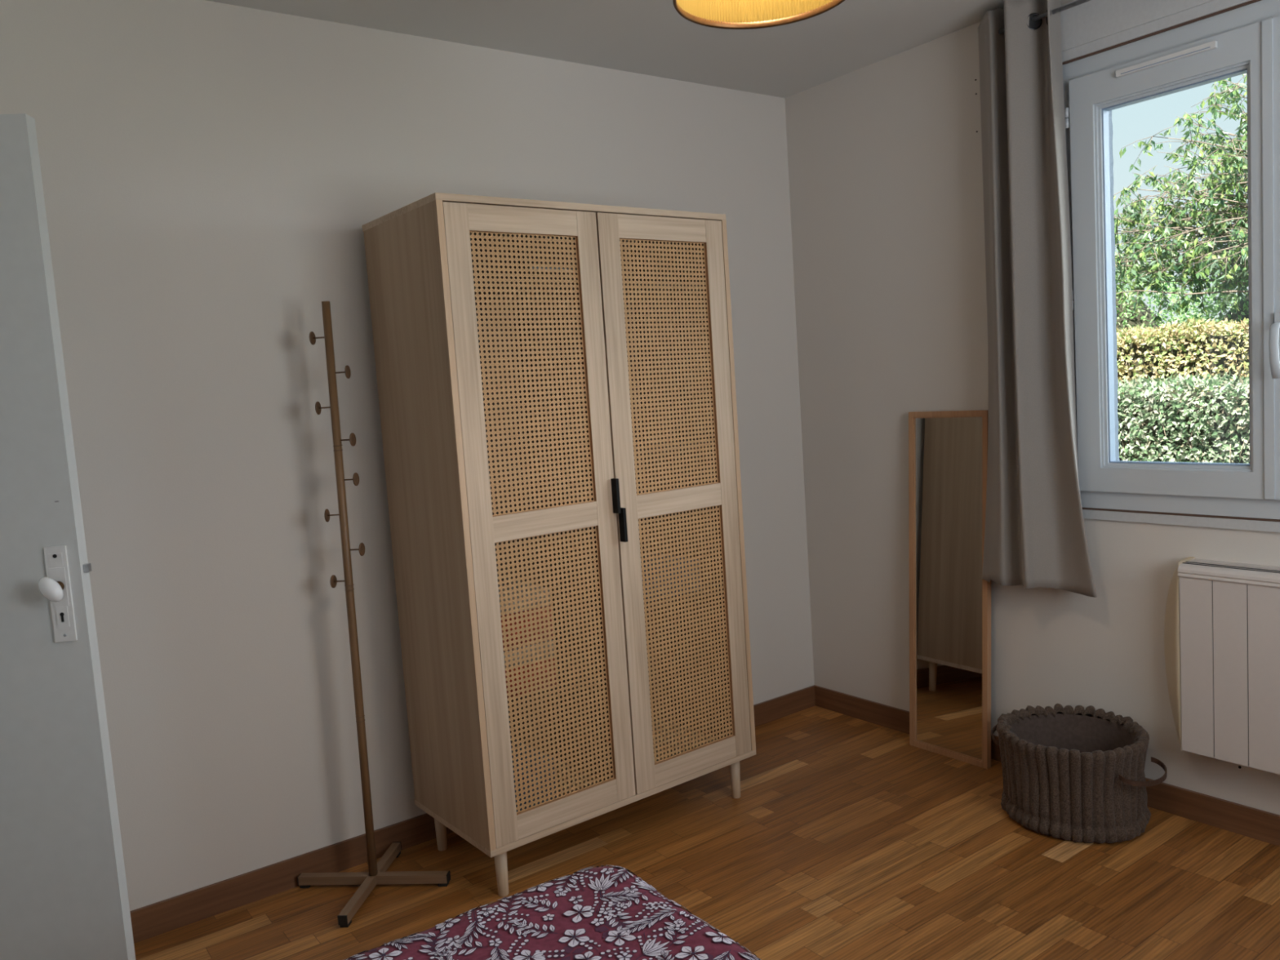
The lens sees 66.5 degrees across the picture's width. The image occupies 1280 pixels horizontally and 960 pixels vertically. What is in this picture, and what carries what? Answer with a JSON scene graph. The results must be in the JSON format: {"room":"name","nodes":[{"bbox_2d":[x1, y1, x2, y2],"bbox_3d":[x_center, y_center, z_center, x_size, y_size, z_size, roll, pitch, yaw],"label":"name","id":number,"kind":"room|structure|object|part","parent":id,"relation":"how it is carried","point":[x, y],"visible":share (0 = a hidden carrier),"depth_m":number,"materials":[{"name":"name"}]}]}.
{"room":"bedroom","nodes":[
{"label":"bedroom","id":0,"kind":"room"},
{"bbox_2d":[0,0,814,911],"bbox_3d":[-0.729,-0.116,3.167,3.880,2.500,0.250,-8,7,-36],"label":"wall","id":1,"kind":"structure","parent":0,"point":[213,173],"depth_m":2.77,"materials":[{"name":"white paint"}]},
{"bbox_2d":[129,685,815,943],"bbox_3d":[-0.597,1.092,3.155,3.318,0.085,0.012,-8,7,-36],"label":"baseboard","id":2,"kind":"structure","parent":1,"relation":"attached to","point":[179,911],"depth_m":2.84,"materials":[{"name":"brown wood"}]},
{"bbox_2d":[205,0,1004,97],"bbox_3d":[-0.132,-1.340,1.309,4.830,0.200,3.960,-8,7,-36],"label":"ceiling","id":3,"kind":"structure","parent":0,"point":[651,37],"depth_m":3.11,"materials":[{"name":"white paint"}]},
{"bbox_2d":[672,0,844,29],"bbox_3d":[0.208,-1.082,1.726,0.328,0.434,0.328,-8,7,-36],"label":"pendant lamp","id":4,"kind":"object","parent":3,"relation":"hanging from","point":[718,14],"visible":1,"depth_m":1.89,"materials":[{"name":"yellow fabric"}]},
{"bbox_2d":[133,706,1279,959],"bbox_3d":[0.043,1.303,1.557,4.830,0.120,3.960,-8,7,-36],"label":"floor","id":5,"kind":"structure","parent":0,"point":[843,838],"depth_m":2.72,"materials":[{"name":"brown wood"}]},
{"bbox_2d":[297,301,450,927],"bbox_3d":[-0.822,0.344,2.746,0.352,1.677,0.336,-8,7,-36],"label":"coat rack","id":6,"kind":"object","parent":5,"relation":"on","point":[377,873],"visible":1,"depth_m":2.76,"materials":[{"name":"brown wood"}]},
{"bbox_2d":[344,865,760,959],"bbox_3d":[-0.032,1.048,0.755,1.325,0.515,1.942,-7,6,-34],"label":"duvet","id":7,"kind":"object","parent":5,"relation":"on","point":[603,913],"visible":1,"depth_m":1.58,"materials":[{"name":"red fabric"}]},
{"bbox_2d":[362,192,755,897],"bbox_3d":[-0.202,0.156,3.055,1.003,1.912,0.510,-8,7,-37],"label":"wardrobe","id":8,"kind":"object","parent":5,"relation":"on","point":[557,394],"visible":1,"depth_m":2.83,"materials":[{"name":"brown wood"}]},
{"bbox_3d":[-0.602,0.137,2.759,0.018,1.732,0.478,-8,7,-37],"label":"panel","id":9,"kind":"part","parent":8,"relation":"part of","materials":[{"name":"brown wood"}]},
{"bbox_3d":[-0.619,1.076,3.026,0.037,0.144,0.037,-8,7,-37],"label":"leg","id":10,"kind":"part","parent":8,"relation":"part of","materials":[{"name":"brown wood"}]},
{"bbox_3d":[-0.387,1.089,2.725,0.037,0.144,0.037,-8,7,-37],"label":"leg","id":11,"kind":"part","parent":8,"relation":"part of","materials":[{"name":"brown wood"}]},
{"bbox_3d":[-0.318,-0.705,2.653,0.341,0.068,0.017,-8,7,-37],"label":"rail","id":12,"kind":"part","parent":8,"relation":"part of","materials":[{"name":"brown wood"}]},
{"bbox_2d":[505,657,556,698],"bbox_3d":[-0.421,0.566,2.866,0.240,0.090,0.270,-8,7,-36],"label":"folded cloth","id":13,"kind":"object","parent":8,"relation":"on","point":[553,659],"visible":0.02,"depth_m":2.78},
{"bbox_2d":[503,639,554,668],"bbox_3d":[-0.425,0.495,2.859,0.240,0.050,0.270,-8,7,-36],"label":"folded cloth","id":14,"kind":"object","parent":13,"relation":"on","point":[548,641],"visible":0.07,"depth_m":2.77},
{"bbox_2d":[500,604,553,651],"bbox_3d":[-0.430,0.419,2.852,0.240,0.100,0.270,-8,7,-38],"label":"folded cloth","id":15,"kind":"object","parent":14,"relation":"on","point":[545,611],"visible":0.21,"depth_m":2.77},
{"bbox_2d":[497,577,550,615],"bbox_3d":[-0.435,0.344,2.845,0.240,0.050,0.270,-8,7,-35],"label":"folded cloth","id":16,"kind":"object","parent":15,"relation":"on","point":[507,579],"visible":0.14,"depth_m":2.78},
{"bbox_3d":[-0.292,-0.295,2.693,0.344,0.758,0.003,-8,7,-37],"label":"cane panel","id":17,"kind":"part","parent":8,"relation":"part of","materials":[{"name":"beige wicker"}]},
{"bbox_2d":[510,737,556,812],"bbox_3d":[-0.415,0.899,2.885,0.220,0.170,0.270,-8,7,-37],"label":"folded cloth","id":18,"kind":"object","parent":8,"relation":"on","point":[515,740],"visible":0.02,"depth_m":2.81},
{"bbox_3d":[-0.272,-0.785,2.977,1.003,0.018,0.485,-8,7,-37],"label":"panel","id":19,"kind":"part","parent":8,"relation":"part of","materials":[{"name":"brown wood"}]},
{"bbox_3d":[-0.264,0.115,2.730,0.341,0.070,0.017,-8,7,-37],"label":"rail","id":20,"kind":"part","parent":8,"relation":"part of","materials":[{"name":"brown wood"}]},
{"bbox_3d":[-0.242,-0.597,2.771,0.160,0.014,0.012,-8,7,-37],"label":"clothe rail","id":21,"kind":"part","parent":8,"relation":"part of","materials":[{"name":"beige wicker"}]},
{"bbox_3d":[-0.237,0.529,2.770,0.344,0.765,0.003,-8,7,-37],"label":"cane panel","id":22,"kind":"part","parent":8,"relation":"part of","materials":[{"name":"beige wicker"}]},
{"bbox_2d":[507,653,605,708],"bbox_3d":[-0.388,0.607,2.972,0.476,0.016,0.425,-8,7,-37],"label":"shelf","id":23,"kind":"object","parent":8,"relation":"attached to","point":[574,654],"depth_m":2.92,"materials":[{"name":"beige wicker"}]},
{"bbox_3d":[-0.359,0.076,3.246,0.967,1.732,0.006,-8,7,-37],"label":"panel","id":24,"kind":"part","parent":8,"relation":"part of","materials":[{"name":"brown wood"}]},
{"bbox_3d":[-0.209,0.942,2.807,0.341,0.070,0.017,-8,7,-37],"label":"rail","id":25,"kind":"part","parent":8,"relation":"part of","materials":[{"name":"brown wood"}]},
{"bbox_3d":[-0.157,0.953,3.140,1.003,0.018,0.485,-8,7,-37],"label":"panel","id":26,"kind":"part","parent":8,"relation":"part of","materials":[{"name":"brown wood"}]},
{"bbox_2d":[473,277,705,300],"bbox_3d":[-0.271,-0.582,3.011,0.967,0.016,0.425,-8,7,-37],"label":"shelf","id":27,"kind":"object","parent":8,"relation":"attached to","point":[478,282],"depth_m":2.98,"materials":[{"name":"beige wicker"}]},
{"bbox_3d":[-0.071,0.046,2.848,0.010,0.101,0.026,-8,7,-37],"label":"handle","id":28,"kind":"part","parent":8,"relation":"part of","materials":[{"name":"black metal"}]},
{"bbox_3d":[-0.050,0.132,2.865,0.010,0.100,0.026,-8,7,-37],"label":"handle","id":29,"kind":"part","parent":8,"relation":"part of","materials":[{"name":"black metal"}]},
{"bbox_3d":[0.066,-0.758,2.944,0.338,0.068,0.017,-8,7,-37],"label":"rail","id":30,"kind":"part","parent":8,"relation":"part of","materials":[{"name":"brown wood"}]},
{"bbox_3d":[0.092,-0.348,2.984,0.341,0.758,0.003,-8,7,-37],"label":"cane panel","id":31,"kind":"part","parent":8,"relation":"part of","materials":[{"name":"beige wicker"}]},
{"bbox_2d":[640,552,702,602],"bbox_3d":[-0.005,0.322,3.189,0.320,0.100,0.260,-8,7,-37],"label":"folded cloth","id":32,"kind":"object","parent":8,"relation":"on","point":[647,556],"visible":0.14,"depth_m":3.12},
{"bbox_2d":[632,440,714,455],"bbox_3d":[-0.043,-0.102,3.208,0.476,0.016,0.425,-8,7,-37],"label":"shelf","id":33,"kind":"object","parent":8,"relation":"attached to","point":[636,441],"depth_m":3.12,"materials":[{"name":"beige wicker"}]},
{"bbox_3d":[0.120,0.062,3.021,0.338,0.070,0.017,-8,7,-37],"label":"rail","id":34,"kind":"part","parent":8,"relation":"part of","materials":[{"name":"brown wood"}]},
{"bbox_2d":[644,580,723,608],"bbox_3d":[-0.011,0.374,3.252,0.476,0.016,0.425,-8,7,-37],"label":"shelf","id":35,"kind":"object","parent":8,"relation":"attached to","point":[682,598],"depth_m":3.13,"materials":[{"name":"beige wicker"}]},
{"bbox_3d":[0.146,0.476,3.061,0.341,0.765,0.003,-8,7,-37],"label":"cane panel","id":36,"kind":"part","parent":8,"relation":"part of","materials":[{"name":"beige wicker"}]},
{"bbox_3d":[0.175,0.890,3.098,0.338,0.070,0.017,-8,7,-37],"label":"rail","id":37,"kind":"part","parent":8,"relation":"part of","materials":[{"name":"brown wood"}]},
{"bbox_3d":[0.318,0.991,3.265,0.037,0.144,0.037,-8,7,-37],"label":"leg","id":38,"kind":"part","parent":8,"relation":"part of","materials":[{"name":"brown wood"}]},
{"bbox_3d":[0.176,0.030,3.354,0.018,1.732,0.478,-8,7,-37],"label":"panel","id":39,"kind":"part","parent":8,"relation":"part of","materials":[{"name":"brown wood"}]},
{"bbox_2d":[908,409,991,768],"bbox_3d":[1.096,0.374,3.464,0.092,1.234,0.328,-8,7,-36],"label":"mirror","id":40,"kind":"object","parent":5,"relation":"on","point":[950,599],"visible":0.99,"depth_m":3.46,"materials":[{"name":"orange wood"}]},
{"bbox_2d":[991,703,1167,843],"bbox_3d":[1.320,0.882,2.960,0.441,0.282,0.439,-3,5,9],"label":"laundry basket","id":41,"kind":"object","parent":5,"relation":"on","point":[1077,775],"visible":1,"depth_m":2.84,"materials":[{"name":"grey fabric"}]},
{"bbox_3d":[1.183,0.803,3.133,0.200,0.034,0.058,-8,7,-36],"label":"strap handle","id":42,"kind":"part","parent":41,"relation":"part of","materials":[{"name":"brown leather"}]},
{"bbox_3d":[1.447,0.837,2.777,0.191,0.030,0.074,-8,7,-36],"label":"strap handle","id":43,"kind":"part","parent":41,"relation":"part of","materials":[{"name":"brown leather"}]},
{"bbox_2d":[784,0,1279,814],"bbox_3d":[1.853,-0.189,2.663,0.302,2.600,3.610,-8,7,-36],"label":"wall","id":44,"kind":"structure","parent":0,"point":[885,156],"depth_m":3.51,"materials":[{"name":"white paint"}]},
{"bbox_2d":[985,0,1090,38],"bbox_3d":[1.631,-1.367,2.399,0.114,0.034,1.717,-8,7,-36],"label":"curtain rod","id":45,"kind":"object","parent":44,"relation":"attached to","point":[1075,3],"visible":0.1,"depth_m":2.87,"materials":[{"name":"metal"}]},
{"bbox_2d":[977,0,1097,597],"bbox_3d":[1.218,-0.557,3.054,0.149,1.821,0.423,-8,7,-36],"label":"curtain","id":46,"kind":"object","parent":45,"relation":"hanging from","point":[1035,536],"visible":1,"depth_m":3.04,"materials":[{"name":"beige fabric"}]},
{"bbox_2d":[813,684,1279,846],"bbox_3d":[1.731,0.973,2.781,0.012,0.085,3.360,-8,7,-36],"label":"baseboard","id":47,"kind":"structure","parent":44,"relation":"attached to","point":[1242,820],"depth_m":2.93,"materials":[{"name":"brown wood"}]},
{"bbox_2d":[1060,0,1261,65],"bbox_3d":[1.629,-1.327,2.485,0.024,0.167,1.251,-8,7,-36],"label":"roller shutter box","id":48,"kind":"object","parent":44,"relation":"attached to","point":[1092,27],"depth_m":2.80,"materials":[{"name":"white paint"}]},
{"bbox_2d":[1062,0,1279,519],"bbox_3d":[1.676,-0.568,2.560,0.146,1.362,1.201,-8,7,-36],"label":"window","id":49,"kind":"structure","parent":44,"relation":"in","point":[1246,39],"depth_m":2.76,"materials":[{"name":"grey plastic"}]},
{"bbox_2d":[1115,40,1217,77],"bbox_3d":[1.463,-1.171,2.720,0.013,0.017,0.270,-8,7,-36],"label":"vent","id":50,"kind":"object","parent":49,"relation":"attached to","point":[1199,50],"depth_m":2.71,"materials":[{"name":"white plastic"}]},
{"bbox_3d":[1.851,-0.560,2.364,0.065,1.248,0.587,-8,7,-36],"label":"sash","id":51,"kind":"part","parent":49,"relation":"part of","materials":[{"name":"grey plastic"}]},
{"bbox_3d":[1.661,-0.337,2.542,0.050,0.144,0.027,-8,7,-36],"label":"handle","id":52,"kind":"part","parent":49,"relation":"part of","materials":[{"name":"grey plastic"}]},
{"bbox_3d":[1.683,-0.369,2.556,0.010,0.140,0.032,-8,7,-36],"label":"handle plate","id":53,"kind":"part","parent":49,"relation":"part of","materials":[{"name":"grey plastic"}]},
{"bbox_2d":[1082,506,1279,532],"bbox_3d":[1.731,0.127,2.626,0.010,0.028,1.251,-8,7,-36],"label":"trim","id":54,"kind":"structure","parent":44,"relation":"attached to","point":[1227,523],"depth_m":2.82,"materials":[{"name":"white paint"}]},
{"bbox_2d":[1164,556,1279,774],"bbox_3d":[1.856,0.520,2.446,0.105,0.553,1.095,-8,7,-36],"label":"radiator","id":55,"kind":"object","parent":44,"relation":"attached to","point":[1222,624],"visible":1,"depth_m":2.69,"materials":[{"name":"white metal"}]},
{"bbox_3d":[1.807,0.273,2.399,0.025,0.036,0.925,-8,7,-36],"label":"rail","id":56,"kind":"part","parent":55,"relation":"part of","materials":[{"name":"white metal"}]},
{"label":"outside","id":57,"kind":"structure","parent":0,"visible":0},
{"bbox_3d":[19.098,-2.125,29.891,59.700,0.200,100.000,-8,7,-36],"label":"ground","id":58,"kind":"structure","parent":57,"visible":0},
{"bbox_2d":[1115,248,1206,330],"bbox_3d":[7.209,-1.450,14.886,2.676,4.155,3.062,-8,7,-36],"label":"bush","id":59,"kind":"object","parent":58,"relation":"on","point":[1126,317],"visible":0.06,"depth_m":14.09,"materials":[{"name":"green plant"}]},
{"bbox_2d":[1113,73,1248,326],"bbox_3d":[7.840,-2.144,9.490,3.558,5.145,8.172,-8,7,-36],"label":"tree","id":60,"kind":"object","parent":58,"relation":"on","point":[1219,232],"visible":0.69,"depth_m":10.79,"materials":[{"name":"green plant"}]},
{"bbox_2d":[1115,315,1248,394],"bbox_3d":[5.468,-0.588,10.605,1.654,2.273,5.975,-8,7,-36],"label":"hedge","id":61,"kind":"object","parent":58,"relation":"on","point":[1144,352],"visible":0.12,"depth_m":9.65,"materials":[{"name":"beige plant"}]},
{"bbox_2d":[1117,370,1249,463],"bbox_3d":[4.971,-0.151,9.052,1.218,1.747,5.508,-8,7,-36],"label":"hedge","id":62,"kind":"object","parent":58,"relation":"on","point":[1212,426],"visible":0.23,"depth_m":8.65,"materials":[{"name":"green plant"}]},
{"bbox_2d":[1160,265,1248,339],"bbox_3d":[8.413,-1.278,12.594,2.897,4.259,2.850,-4,5,-6],"label":"bush","id":63,"kind":"object","parent":58,"relation":"on","point":[1243,304],"visible":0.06,"depth_m":12.62,"materials":[{"name":"green plant"}]},
{"bbox_3d":[-0.994,0.144,0.588,0.120,2.500,3.610,-8,7,-36],"label":"wall","id":64,"kind":"structure","parent":0,"visible":0},
{"bbox_2d":[0,113,135,959],"bbox_3d":[-1.577,0.269,2.092,0.741,2.032,0.098,-4,5,-6],"label":"door","id":65,"kind":"structure","parent":64,"relation":"in","point":[64,895],"depth_m":2.14,"materials":[{"name":"white paint"}]},
{"bbox_3d":[-1.264,0.235,2.092,0.038,0.061,0.034,-37,8,-2],"label":"knob","id":66,"kind":"part","parent":65,"relation":"part of","materials":[{"name":"white ceramic"}]},
{"bbox_3d":[-1.267,0.249,2.133,0.044,0.210,0.006,-4,5,-6],"label":"escutcheon plate","id":67,"kind":"part","parent":65,"relation":"part of","materials":[{"name":"white metal"}]}
]}

